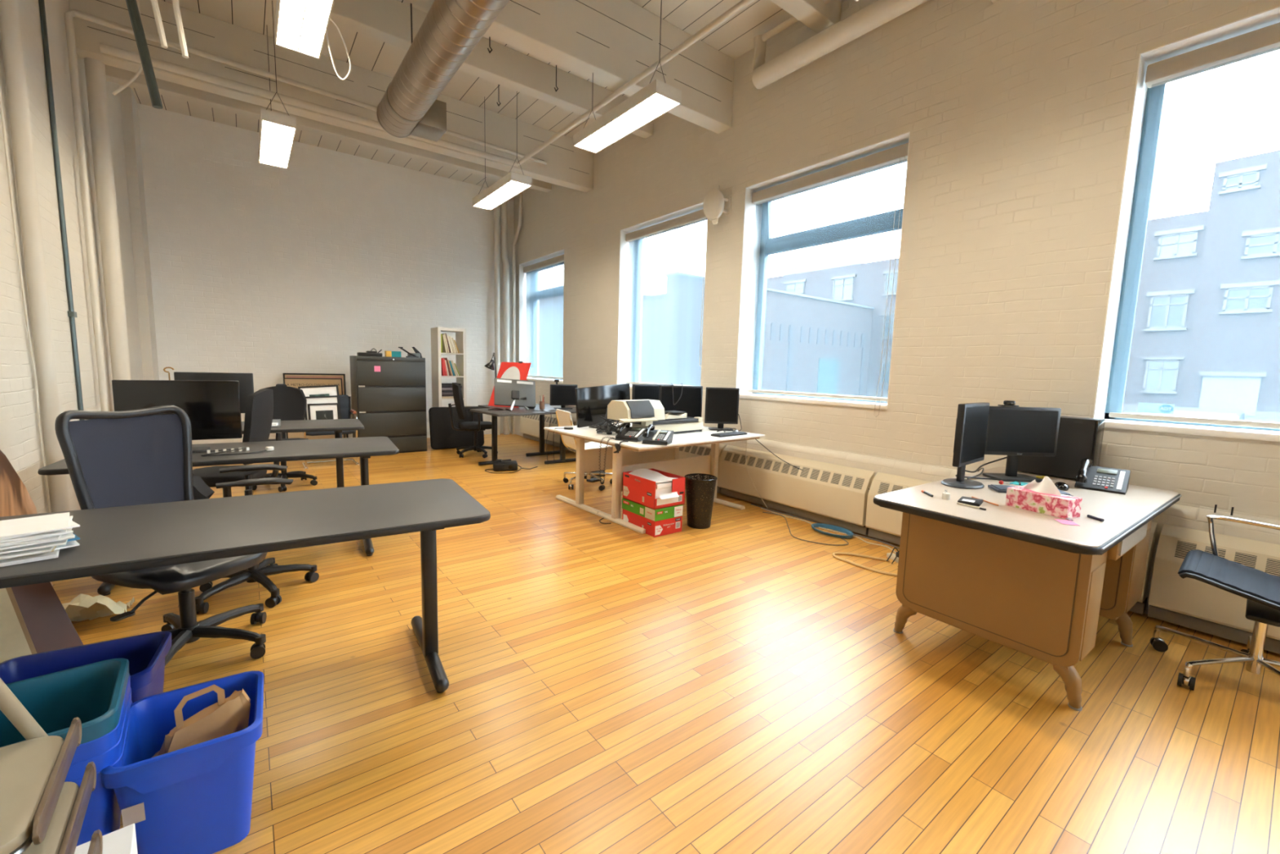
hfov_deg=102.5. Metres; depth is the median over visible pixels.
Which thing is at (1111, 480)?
desk phone
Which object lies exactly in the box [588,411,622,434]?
cable tangle
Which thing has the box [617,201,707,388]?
window
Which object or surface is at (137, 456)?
office chair
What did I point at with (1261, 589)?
office chair
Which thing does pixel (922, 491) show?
pen
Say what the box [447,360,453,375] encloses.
book
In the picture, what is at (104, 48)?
pipe
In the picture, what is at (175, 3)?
pipe
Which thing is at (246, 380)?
monitor
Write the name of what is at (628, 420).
tray
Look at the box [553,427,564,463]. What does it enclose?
cable
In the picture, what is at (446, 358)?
book
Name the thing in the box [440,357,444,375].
book
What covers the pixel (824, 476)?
vent grille
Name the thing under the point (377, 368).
sticky note
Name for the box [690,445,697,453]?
vent grille
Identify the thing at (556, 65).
ceiling hook
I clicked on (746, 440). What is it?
cable
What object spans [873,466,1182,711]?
desk
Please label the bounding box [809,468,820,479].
vent grille
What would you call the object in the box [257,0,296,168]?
ceiling lamp
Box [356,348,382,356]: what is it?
office machine
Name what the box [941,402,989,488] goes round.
monitor
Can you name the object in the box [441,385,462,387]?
book
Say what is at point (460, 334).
bookshelf
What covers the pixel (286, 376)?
print
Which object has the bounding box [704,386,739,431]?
monitor
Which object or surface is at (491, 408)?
cable loop
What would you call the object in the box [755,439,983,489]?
cable
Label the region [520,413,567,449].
radiator cover
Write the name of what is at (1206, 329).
brick building
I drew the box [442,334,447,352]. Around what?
book
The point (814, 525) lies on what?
cable coil
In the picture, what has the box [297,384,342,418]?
framed picture
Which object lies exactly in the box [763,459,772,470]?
vent grille
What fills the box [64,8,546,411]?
pipe
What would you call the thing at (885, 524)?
radiator cover
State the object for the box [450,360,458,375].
book
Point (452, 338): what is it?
book
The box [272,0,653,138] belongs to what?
beam
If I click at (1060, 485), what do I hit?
computer mouse
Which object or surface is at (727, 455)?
vent grille
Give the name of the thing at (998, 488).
keyboard
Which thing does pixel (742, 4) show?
pipe
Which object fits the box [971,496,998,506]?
pen
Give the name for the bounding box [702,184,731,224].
wall speaker
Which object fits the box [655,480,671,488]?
paper stack
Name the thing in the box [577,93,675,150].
diffuser
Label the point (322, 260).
wall
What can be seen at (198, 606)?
caster
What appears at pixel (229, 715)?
paper bag
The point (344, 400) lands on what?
chair
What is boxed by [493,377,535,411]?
display
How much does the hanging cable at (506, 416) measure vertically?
0.355 m
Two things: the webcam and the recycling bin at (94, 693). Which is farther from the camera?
the webcam
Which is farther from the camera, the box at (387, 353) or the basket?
the box at (387, 353)
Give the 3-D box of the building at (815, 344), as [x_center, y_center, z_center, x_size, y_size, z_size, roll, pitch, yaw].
[1.184,-3.353,24.959,11.540,5.150,14.560,-3,8,-37]
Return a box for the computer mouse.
[1054,481,1069,490]
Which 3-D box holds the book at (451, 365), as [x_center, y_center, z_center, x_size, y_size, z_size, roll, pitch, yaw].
[-3.064,-0.951,8.287,0.094,0.246,0.201,-3,8,-37]
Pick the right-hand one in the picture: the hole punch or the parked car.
the parked car
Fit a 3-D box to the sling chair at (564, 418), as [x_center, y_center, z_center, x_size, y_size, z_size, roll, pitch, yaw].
[-0.574,0.240,5.838,0.650,0.864,0.614,-2,7,-27]
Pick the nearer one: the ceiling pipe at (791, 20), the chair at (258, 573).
the chair at (258, 573)
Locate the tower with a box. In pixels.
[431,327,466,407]
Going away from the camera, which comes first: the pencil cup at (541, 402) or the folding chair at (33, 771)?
the folding chair at (33, 771)
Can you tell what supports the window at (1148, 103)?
in the wall at (1016, 114)
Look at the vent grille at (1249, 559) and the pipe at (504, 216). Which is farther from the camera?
the pipe at (504, 216)
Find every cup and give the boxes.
[539,395,544,408]
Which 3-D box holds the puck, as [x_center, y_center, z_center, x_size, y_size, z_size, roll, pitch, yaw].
[-0.696,0.010,4.998,0.090,0.022,0.090,-3,8,-37]
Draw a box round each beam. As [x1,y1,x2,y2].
[68,0,593,192]
[104,64,551,192]
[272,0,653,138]
[404,0,734,133]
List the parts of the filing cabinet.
rail, drawer, finger pull, drawer, drawer, finger pull, finger pull, drawer, finger pull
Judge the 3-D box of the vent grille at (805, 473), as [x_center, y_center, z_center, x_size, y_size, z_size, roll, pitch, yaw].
[1.510,0.416,4.701,0.003,0.096,0.072,31,-12,-36]
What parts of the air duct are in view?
hanger rod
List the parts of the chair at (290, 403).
backrest, seat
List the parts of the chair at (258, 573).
backrest, arm post, arm post, armrest, armrest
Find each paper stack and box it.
[629,468,676,483]
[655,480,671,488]
[655,486,671,498]
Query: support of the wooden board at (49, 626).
on the floor
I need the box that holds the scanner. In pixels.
[630,416,702,434]
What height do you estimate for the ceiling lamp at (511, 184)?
1.270 m
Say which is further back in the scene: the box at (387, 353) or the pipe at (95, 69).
the box at (387, 353)
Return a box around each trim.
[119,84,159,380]
[511,403,1279,613]
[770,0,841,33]
[990,0,999,3]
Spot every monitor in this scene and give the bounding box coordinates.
[111,379,242,453]
[173,372,253,413]
[550,384,577,408]
[574,382,630,428]
[631,383,674,399]
[658,385,702,417]
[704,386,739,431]
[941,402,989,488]
[982,405,1061,482]
[1017,415,1105,479]
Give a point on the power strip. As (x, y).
(891, 556)
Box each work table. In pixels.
[0,478,490,693]
[37,436,399,595]
[241,418,364,487]
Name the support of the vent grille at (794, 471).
attached to the radiator cover at (827, 493)
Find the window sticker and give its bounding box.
[1137,402,1174,413]
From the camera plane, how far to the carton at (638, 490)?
4.23 m
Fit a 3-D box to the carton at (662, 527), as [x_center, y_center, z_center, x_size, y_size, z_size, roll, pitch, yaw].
[0.099,0.793,4.389,0.297,0.133,0.452,-3,8,-37]
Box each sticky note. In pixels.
[373,365,380,371]
[1053,517,1079,525]
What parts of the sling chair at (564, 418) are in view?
rail, rail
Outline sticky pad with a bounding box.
[1009,481,1027,485]
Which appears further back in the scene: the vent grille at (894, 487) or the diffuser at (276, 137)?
the diffuser at (276, 137)
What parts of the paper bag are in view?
handle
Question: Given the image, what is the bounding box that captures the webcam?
[997,400,1018,406]
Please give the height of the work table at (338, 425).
0.740 m
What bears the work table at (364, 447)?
on the floor
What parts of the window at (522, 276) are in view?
sill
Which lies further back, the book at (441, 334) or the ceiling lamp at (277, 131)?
the book at (441, 334)
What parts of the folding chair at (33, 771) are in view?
seat rail, seat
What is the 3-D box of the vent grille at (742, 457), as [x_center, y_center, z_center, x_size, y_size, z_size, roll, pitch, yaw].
[1.064,0.338,5.280,0.003,0.096,0.072,31,-12,-36]
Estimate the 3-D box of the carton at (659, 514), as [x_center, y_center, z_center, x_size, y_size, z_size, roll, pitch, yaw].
[0.100,0.678,4.373,0.300,0.096,0.460,-3,8,-37]
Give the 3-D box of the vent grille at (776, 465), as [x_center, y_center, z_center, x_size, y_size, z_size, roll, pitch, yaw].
[1.319,0.383,4.949,0.003,0.096,0.072,31,-12,-36]
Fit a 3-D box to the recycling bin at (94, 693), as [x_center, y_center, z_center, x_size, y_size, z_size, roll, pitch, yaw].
[-1.558,0.870,1.255,0.440,0.350,0.350,-4,9,-40]
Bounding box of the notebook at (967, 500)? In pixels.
[957,496,983,506]
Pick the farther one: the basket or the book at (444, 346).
the book at (444, 346)
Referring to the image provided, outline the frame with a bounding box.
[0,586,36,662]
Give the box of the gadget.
[584,469,605,482]
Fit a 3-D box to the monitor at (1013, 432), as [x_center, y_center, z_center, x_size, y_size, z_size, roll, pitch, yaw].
[2.250,0.096,3.071,0.435,0.435,0.190,2,7,0]
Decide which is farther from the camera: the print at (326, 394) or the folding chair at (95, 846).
the print at (326, 394)
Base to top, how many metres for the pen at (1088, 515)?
0.013 m
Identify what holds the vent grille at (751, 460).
attached to the radiator cover at (827, 493)
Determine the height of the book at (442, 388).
0.028 m
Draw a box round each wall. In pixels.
[0,0,143,513]
[137,102,514,444]
[514,0,1279,520]
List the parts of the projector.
cord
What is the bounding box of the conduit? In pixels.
[38,0,84,420]
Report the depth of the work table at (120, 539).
1.94 m
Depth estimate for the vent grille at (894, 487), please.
4.05 m
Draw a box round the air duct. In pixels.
[376,0,509,142]
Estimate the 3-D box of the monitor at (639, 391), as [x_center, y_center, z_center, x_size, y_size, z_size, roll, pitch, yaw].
[0.130,-0.247,5.599,0.520,0.440,0.180,-2,8,-31]
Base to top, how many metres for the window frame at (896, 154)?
2.198 m
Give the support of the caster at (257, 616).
attached to the office chair at (137, 456)
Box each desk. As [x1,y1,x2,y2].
[470,403,576,465]
[543,422,764,533]
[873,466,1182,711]
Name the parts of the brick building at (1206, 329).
pane, pane, pane, pane, pane, pane, pane, pane, pane, pane, pane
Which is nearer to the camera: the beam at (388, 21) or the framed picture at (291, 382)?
the beam at (388, 21)
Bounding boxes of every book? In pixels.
[440,333,442,352]
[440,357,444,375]
[441,382,460,385]
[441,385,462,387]
[441,387,452,390]
[441,391,453,394]
[441,394,453,396]
[441,395,453,398]
[442,333,448,352]
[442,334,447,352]
[443,333,450,352]
[443,357,451,375]
[443,358,447,375]
[444,360,448,375]
[446,334,453,352]
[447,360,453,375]
[448,336,454,352]
[448,360,455,375]
[449,336,456,352]
[450,360,457,375]
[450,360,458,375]
[452,337,457,353]
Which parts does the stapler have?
arm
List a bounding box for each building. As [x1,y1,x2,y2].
[761,287,874,395]
[766,150,1279,422]
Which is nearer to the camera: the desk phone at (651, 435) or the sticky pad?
the sticky pad
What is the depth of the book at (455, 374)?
8.23 m
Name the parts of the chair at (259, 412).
seat, backrest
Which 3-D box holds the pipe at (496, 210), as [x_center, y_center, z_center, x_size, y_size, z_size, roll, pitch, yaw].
[-2.683,-2.119,9.640,0.100,4.570,0.100,-3,8,-37]
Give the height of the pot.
0.047 m
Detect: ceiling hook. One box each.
[487,36,492,53]
[496,84,500,106]
[554,65,558,91]
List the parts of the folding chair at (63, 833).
seat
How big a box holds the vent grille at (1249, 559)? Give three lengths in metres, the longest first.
0.096 x 0.072 x 0.003 m
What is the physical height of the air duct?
1.090 m
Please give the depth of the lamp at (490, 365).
7.60 m
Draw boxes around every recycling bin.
[0,631,171,702]
[0,657,128,747]
[64,688,131,782]
[70,700,133,846]
[71,673,130,764]
[100,671,263,853]
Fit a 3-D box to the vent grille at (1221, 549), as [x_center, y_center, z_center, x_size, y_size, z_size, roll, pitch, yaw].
[3.038,0.686,2.715,0.003,0.096,0.072,31,-12,-36]
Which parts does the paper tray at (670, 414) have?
arm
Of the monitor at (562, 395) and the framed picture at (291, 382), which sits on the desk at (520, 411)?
the monitor at (562, 395)
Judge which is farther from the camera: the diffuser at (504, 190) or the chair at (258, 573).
the diffuser at (504, 190)
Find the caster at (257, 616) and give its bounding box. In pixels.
[253,612,261,622]
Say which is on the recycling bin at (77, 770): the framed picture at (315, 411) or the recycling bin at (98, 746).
the recycling bin at (98, 746)
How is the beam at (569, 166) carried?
attached to the wall at (1016, 114)
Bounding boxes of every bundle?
[613,440,628,453]
[716,427,736,432]
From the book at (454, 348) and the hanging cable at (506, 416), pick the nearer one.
the hanging cable at (506, 416)
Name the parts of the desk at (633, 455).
leg, leg, modesty panel, modesty panel, leg, leg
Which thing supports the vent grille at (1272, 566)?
attached to the radiator cover at (1188, 602)
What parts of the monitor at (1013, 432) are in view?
casing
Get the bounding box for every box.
[74,823,137,853]
[384,351,400,356]
[1005,475,1082,519]
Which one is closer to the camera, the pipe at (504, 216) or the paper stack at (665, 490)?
the paper stack at (665, 490)
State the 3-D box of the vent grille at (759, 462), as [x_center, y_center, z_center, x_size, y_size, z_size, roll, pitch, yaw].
[1.192,0.360,5.115,0.003,0.096,0.072,31,-12,-36]
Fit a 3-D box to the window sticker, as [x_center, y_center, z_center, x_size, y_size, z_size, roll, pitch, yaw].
[3.218,-0.117,3.202,0.006,0.060,0.160,-3,8,-37]
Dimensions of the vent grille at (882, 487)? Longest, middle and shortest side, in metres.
0.096 x 0.072 x 0.003 m
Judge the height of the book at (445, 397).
0.032 m
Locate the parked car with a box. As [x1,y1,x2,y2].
[1140,406,1244,419]
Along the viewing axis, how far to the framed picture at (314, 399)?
6.59 m
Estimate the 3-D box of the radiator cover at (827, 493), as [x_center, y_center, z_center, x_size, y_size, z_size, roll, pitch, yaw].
[1.396,0.552,4.918,0.138,0.538,1.660,-3,8,-37]
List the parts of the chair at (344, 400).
frame, seat, backrest, rail, frame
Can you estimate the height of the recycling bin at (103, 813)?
0.350 m
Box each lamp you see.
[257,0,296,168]
[274,0,351,79]
[472,91,532,209]
[484,352,497,377]
[573,0,681,153]
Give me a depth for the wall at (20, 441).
3.71 m
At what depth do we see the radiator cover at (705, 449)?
5.80 m
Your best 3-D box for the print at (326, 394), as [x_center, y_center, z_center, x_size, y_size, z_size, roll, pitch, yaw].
[-4.136,-0.363,6.630,0.220,0.120,0.002,-7,6,-37]
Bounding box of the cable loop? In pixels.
[488,408,503,409]
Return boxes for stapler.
[398,346,418,357]
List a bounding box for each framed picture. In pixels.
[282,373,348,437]
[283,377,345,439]
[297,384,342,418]
[305,395,341,419]
[307,402,339,419]
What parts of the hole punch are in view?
lever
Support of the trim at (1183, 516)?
attached to the wall at (1016, 114)
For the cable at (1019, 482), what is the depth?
3.04 m
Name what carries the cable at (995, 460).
on the desk at (1033, 584)
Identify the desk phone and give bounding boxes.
[614,422,646,441]
[642,423,673,445]
[1074,457,1130,494]
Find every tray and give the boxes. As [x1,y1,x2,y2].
[271,418,280,427]
[617,417,657,422]
[664,410,687,418]
[665,413,687,418]
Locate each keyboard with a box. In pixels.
[711,431,746,437]
[987,484,1073,496]
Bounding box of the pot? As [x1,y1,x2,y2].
[942,489,950,499]
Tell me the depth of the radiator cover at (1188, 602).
2.75 m
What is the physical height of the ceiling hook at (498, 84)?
0.339 m
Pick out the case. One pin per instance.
(442, 436)
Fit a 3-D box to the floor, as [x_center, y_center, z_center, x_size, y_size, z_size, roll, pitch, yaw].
[-0.706,1.051,3.406,5.600,0.200,13.800,-3,8,-37]
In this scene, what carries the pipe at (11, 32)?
attached to the wall at (20, 441)
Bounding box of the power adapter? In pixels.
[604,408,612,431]
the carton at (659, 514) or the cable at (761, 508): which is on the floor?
the cable at (761, 508)
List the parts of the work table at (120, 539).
leg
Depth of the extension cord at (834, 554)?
3.74 m
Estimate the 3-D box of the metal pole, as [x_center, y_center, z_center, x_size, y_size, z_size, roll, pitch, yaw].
[-1.317,0.472,1.006,0.029,0.589,0.241,4,7,19]
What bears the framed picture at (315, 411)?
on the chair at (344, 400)
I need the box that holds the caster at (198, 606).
[195,603,202,612]
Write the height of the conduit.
4.570 m
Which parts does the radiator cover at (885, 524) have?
plate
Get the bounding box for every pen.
[921,489,933,497]
[956,502,986,510]
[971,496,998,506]
[1087,514,1104,521]
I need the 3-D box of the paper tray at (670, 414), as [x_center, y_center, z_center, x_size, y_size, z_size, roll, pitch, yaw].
[0.285,-0.119,4.934,0.290,0.056,0.200,-4,9,-41]
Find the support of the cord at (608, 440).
hanging from the desk at (633, 455)
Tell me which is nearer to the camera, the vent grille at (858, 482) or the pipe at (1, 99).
the pipe at (1, 99)
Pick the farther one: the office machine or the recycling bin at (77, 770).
the office machine
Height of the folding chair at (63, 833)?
0.457 m
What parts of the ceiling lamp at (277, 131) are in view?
chain, chain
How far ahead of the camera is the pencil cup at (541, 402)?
7.22 m
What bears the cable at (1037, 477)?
on the desk at (1033, 584)
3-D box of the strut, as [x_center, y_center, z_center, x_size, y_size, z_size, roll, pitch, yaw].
[-3.489,-2.966,3.528,0.225,1.406,0.091,0,7,-17]
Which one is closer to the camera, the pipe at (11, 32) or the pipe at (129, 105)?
the pipe at (11, 32)
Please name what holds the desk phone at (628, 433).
on the desk at (633, 455)
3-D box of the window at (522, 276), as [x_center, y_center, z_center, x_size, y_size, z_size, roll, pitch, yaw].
[-1.628,-1.913,9.261,0.440,2.175,1.740,-3,8,-37]
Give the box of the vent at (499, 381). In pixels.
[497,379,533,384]
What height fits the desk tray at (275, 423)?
0.060 m
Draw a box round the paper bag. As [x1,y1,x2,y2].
[151,684,250,757]
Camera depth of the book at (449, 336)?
8.17 m
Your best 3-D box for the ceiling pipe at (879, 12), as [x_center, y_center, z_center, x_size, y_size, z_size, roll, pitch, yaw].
[3.193,-3.058,2.144,0.175,0.438,6.962,-3,8,-37]
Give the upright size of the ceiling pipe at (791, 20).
0.056 m
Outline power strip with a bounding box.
[886,547,899,564]
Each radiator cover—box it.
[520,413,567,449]
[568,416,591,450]
[679,443,725,493]
[717,444,875,535]
[865,471,1157,614]
[1147,524,1279,653]
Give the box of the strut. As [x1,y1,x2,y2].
[125,0,163,108]
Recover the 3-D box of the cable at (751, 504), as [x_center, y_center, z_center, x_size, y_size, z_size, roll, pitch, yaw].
[1.629,0.875,4.569,0.117,0.010,1.659,-3,8,-33]
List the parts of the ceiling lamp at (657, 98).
chain, chain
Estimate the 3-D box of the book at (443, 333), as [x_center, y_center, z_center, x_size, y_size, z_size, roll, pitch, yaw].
[-3.100,-1.340,8.207,0.080,0.305,0.201,-3,8,-37]
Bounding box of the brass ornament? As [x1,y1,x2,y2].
[163,366,173,380]
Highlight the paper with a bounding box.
[62,593,134,621]
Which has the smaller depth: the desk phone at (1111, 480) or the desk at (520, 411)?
the desk phone at (1111, 480)
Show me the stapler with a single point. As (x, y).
(401, 348)
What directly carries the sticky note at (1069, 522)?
on the desk at (1033, 584)
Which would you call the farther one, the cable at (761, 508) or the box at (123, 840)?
the cable at (761, 508)
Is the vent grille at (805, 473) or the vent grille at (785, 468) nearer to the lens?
the vent grille at (805, 473)
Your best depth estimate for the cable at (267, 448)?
3.27 m
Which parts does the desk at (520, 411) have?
leg, leg, leg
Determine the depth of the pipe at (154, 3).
2.77 m
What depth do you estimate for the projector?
6.53 m
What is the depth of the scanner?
4.86 m
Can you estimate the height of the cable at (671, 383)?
0.224 m
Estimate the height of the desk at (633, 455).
0.736 m
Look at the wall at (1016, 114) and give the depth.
3.77 m
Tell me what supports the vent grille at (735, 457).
attached to the radiator cover at (827, 493)
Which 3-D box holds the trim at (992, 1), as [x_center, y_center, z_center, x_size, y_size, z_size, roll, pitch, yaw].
[0.416,-3.101,1.814,5.250,0.670,0.222,-3,8,-37]
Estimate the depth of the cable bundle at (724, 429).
5.04 m
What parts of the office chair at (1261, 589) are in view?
rail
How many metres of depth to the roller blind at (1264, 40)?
2.82 m
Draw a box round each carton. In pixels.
[622,468,685,509]
[622,497,683,521]
[622,508,682,537]
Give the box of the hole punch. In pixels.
[407,346,422,357]
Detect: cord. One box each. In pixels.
[599,436,617,484]
[832,551,897,576]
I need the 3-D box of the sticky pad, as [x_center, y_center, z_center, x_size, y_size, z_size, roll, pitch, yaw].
[2.178,0.325,2.950,0.100,0.004,0.060,-3,8,-37]
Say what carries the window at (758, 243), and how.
in the wall at (1016, 114)
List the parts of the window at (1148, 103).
sill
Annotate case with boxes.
[428,404,484,448]
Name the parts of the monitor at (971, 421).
casing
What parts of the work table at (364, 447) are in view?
clip strip, leg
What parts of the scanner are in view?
lid, lid corner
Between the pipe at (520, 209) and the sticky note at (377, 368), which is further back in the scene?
the pipe at (520, 209)
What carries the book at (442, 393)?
on the book at (442, 395)
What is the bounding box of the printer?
[607,399,665,422]
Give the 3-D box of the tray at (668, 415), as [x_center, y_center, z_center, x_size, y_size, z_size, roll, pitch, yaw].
[0.281,-0.114,4.932,0.280,0.045,0.200,-4,9,-41]
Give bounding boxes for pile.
[0,511,79,567]
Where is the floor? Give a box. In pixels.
[51,432,1279,853]
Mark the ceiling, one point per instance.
(734, 37)
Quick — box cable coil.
[811,523,853,538]
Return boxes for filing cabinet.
[349,355,426,453]
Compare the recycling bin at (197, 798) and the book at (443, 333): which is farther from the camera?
the book at (443, 333)
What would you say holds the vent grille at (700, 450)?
attached to the radiator cover at (705, 449)
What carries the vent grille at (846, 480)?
attached to the radiator cover at (827, 493)
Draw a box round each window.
[519,248,564,382]
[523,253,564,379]
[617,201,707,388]
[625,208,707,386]
[735,131,910,409]
[1093,5,1279,441]
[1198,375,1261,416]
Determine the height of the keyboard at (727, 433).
0.021 m
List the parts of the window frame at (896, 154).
chain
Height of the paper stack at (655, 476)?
0.056 m
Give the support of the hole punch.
on the filing cabinet
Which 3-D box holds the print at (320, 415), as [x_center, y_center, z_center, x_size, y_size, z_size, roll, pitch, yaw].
[-4.030,-0.152,6.559,0.190,0.120,0.002,-5,4,-37]
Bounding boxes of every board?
[11,582,83,653]
[488,360,531,407]
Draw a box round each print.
[286,376,342,388]
[309,393,329,396]
[315,409,333,419]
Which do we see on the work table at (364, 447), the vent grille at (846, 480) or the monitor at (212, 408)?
the monitor at (212, 408)
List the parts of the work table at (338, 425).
leg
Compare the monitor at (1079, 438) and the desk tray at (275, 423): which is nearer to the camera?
the monitor at (1079, 438)
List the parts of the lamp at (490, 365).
lamp shade, arm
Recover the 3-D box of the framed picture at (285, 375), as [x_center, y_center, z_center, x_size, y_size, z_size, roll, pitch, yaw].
[-5.050,-0.269,8.019,0.820,1.128,0.122,-3,8,-37]
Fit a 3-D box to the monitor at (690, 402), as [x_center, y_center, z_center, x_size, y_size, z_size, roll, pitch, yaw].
[0.417,-0.212,5.366,0.470,0.440,0.180,0,7,-15]
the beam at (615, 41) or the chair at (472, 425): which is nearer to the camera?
the beam at (615, 41)
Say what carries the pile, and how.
on the work table at (120, 539)
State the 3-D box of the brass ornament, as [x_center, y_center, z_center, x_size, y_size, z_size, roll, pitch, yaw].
[-4.081,-0.266,4.464,0.070,0.510,0.013,-3,8,-37]
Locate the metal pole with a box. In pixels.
[0,678,48,740]
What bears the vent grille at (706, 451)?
attached to the radiator cover at (705, 449)
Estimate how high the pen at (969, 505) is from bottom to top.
0.009 m
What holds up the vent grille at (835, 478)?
attached to the radiator cover at (827, 493)
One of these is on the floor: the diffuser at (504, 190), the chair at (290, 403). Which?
the chair at (290, 403)
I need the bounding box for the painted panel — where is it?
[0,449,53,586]
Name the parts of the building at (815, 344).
door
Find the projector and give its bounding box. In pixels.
[484,458,537,473]
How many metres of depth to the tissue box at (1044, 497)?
2.32 m
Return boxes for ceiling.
[120,0,792,187]
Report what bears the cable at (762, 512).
on the floor
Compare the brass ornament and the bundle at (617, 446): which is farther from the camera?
the brass ornament
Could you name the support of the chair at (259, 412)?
on the floor
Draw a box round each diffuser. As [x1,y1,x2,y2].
[259,120,293,165]
[276,0,330,53]
[475,180,528,208]
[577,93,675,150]
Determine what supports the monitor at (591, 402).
on the desk at (633, 455)
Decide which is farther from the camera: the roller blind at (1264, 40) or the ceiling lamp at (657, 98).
the ceiling lamp at (657, 98)
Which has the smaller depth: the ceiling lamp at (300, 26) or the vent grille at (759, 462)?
the ceiling lamp at (300, 26)
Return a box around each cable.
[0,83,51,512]
[195,446,274,456]
[506,416,513,434]
[536,410,551,461]
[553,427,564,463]
[670,382,682,404]
[745,440,768,508]
[751,503,899,549]
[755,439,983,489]
[760,507,896,553]
[762,511,848,545]
[955,474,1021,484]
[964,456,1007,472]
[1035,475,1044,479]
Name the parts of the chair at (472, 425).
backrest, arm post, armrest, seat, arm post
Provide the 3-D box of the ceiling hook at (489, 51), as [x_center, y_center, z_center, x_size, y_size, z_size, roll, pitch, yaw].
[-1.396,-3.657,4.773,0.050,0.339,0.016,-3,8,-37]
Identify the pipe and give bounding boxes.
[0,0,70,512]
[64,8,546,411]
[84,57,131,379]
[99,42,518,167]
[151,0,167,48]
[172,0,188,57]
[493,204,500,435]
[500,200,509,434]
[511,191,522,434]
[516,0,755,164]
[751,0,928,88]
[761,0,831,41]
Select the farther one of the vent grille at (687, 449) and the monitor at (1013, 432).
the vent grille at (687, 449)
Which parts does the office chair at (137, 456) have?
backrest, lever, seat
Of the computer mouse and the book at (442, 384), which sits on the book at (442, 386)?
the book at (442, 384)
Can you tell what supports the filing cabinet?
on the floor
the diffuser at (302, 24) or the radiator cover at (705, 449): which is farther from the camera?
the radiator cover at (705, 449)
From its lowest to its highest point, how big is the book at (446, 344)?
0.299 m
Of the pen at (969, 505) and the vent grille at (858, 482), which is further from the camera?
the vent grille at (858, 482)
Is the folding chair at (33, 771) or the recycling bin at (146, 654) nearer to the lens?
the folding chair at (33, 771)
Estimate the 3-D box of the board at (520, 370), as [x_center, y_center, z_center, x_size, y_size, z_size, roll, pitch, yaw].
[-1.880,-0.637,7.525,0.500,0.658,0.457,4,7,19]
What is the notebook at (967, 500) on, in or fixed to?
on the desk at (1033, 584)
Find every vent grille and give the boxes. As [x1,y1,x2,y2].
[684,445,691,452]
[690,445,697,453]
[697,446,704,455]
[703,448,711,455]
[724,452,732,461]
[731,453,739,462]
[738,454,747,464]
[746,456,755,466]
[755,457,764,467]
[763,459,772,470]
[772,461,781,471]
[781,463,790,473]
[790,465,799,475]
[800,466,809,477]
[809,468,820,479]
[819,471,830,482]
[830,473,841,484]
[841,475,853,487]
[853,477,864,489]
[877,482,889,493]
[891,484,902,491]
[1174,540,1196,559]
[1204,546,1226,558]
[1233,551,1257,568]
[1264,558,1279,577]
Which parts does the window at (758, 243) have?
sill, sash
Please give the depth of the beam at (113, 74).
6.57 m
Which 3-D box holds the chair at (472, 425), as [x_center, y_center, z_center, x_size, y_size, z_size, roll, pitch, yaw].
[-2.439,-0.112,7.544,0.668,1.073,0.643,7,9,40]
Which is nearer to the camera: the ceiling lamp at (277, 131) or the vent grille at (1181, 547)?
the vent grille at (1181, 547)
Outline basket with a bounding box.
[684,473,717,528]
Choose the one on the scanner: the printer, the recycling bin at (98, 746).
the printer
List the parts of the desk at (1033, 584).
leg, panel, leg, panel, panel, leg, drawer, drawer, panel, edge trim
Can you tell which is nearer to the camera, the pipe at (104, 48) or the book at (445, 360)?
the pipe at (104, 48)
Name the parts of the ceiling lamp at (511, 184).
chain, chain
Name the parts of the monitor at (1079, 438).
panel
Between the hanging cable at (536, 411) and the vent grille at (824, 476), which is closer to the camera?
the vent grille at (824, 476)
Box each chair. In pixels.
[0,716,81,853]
[8,761,96,853]
[54,404,267,666]
[87,829,102,853]
[192,388,281,497]
[192,463,319,613]
[252,383,317,492]
[302,395,359,470]
[448,382,497,457]
[555,408,613,490]
[1150,515,1279,690]
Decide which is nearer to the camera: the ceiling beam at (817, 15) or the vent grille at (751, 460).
the ceiling beam at (817, 15)
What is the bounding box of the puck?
[564,426,573,429]

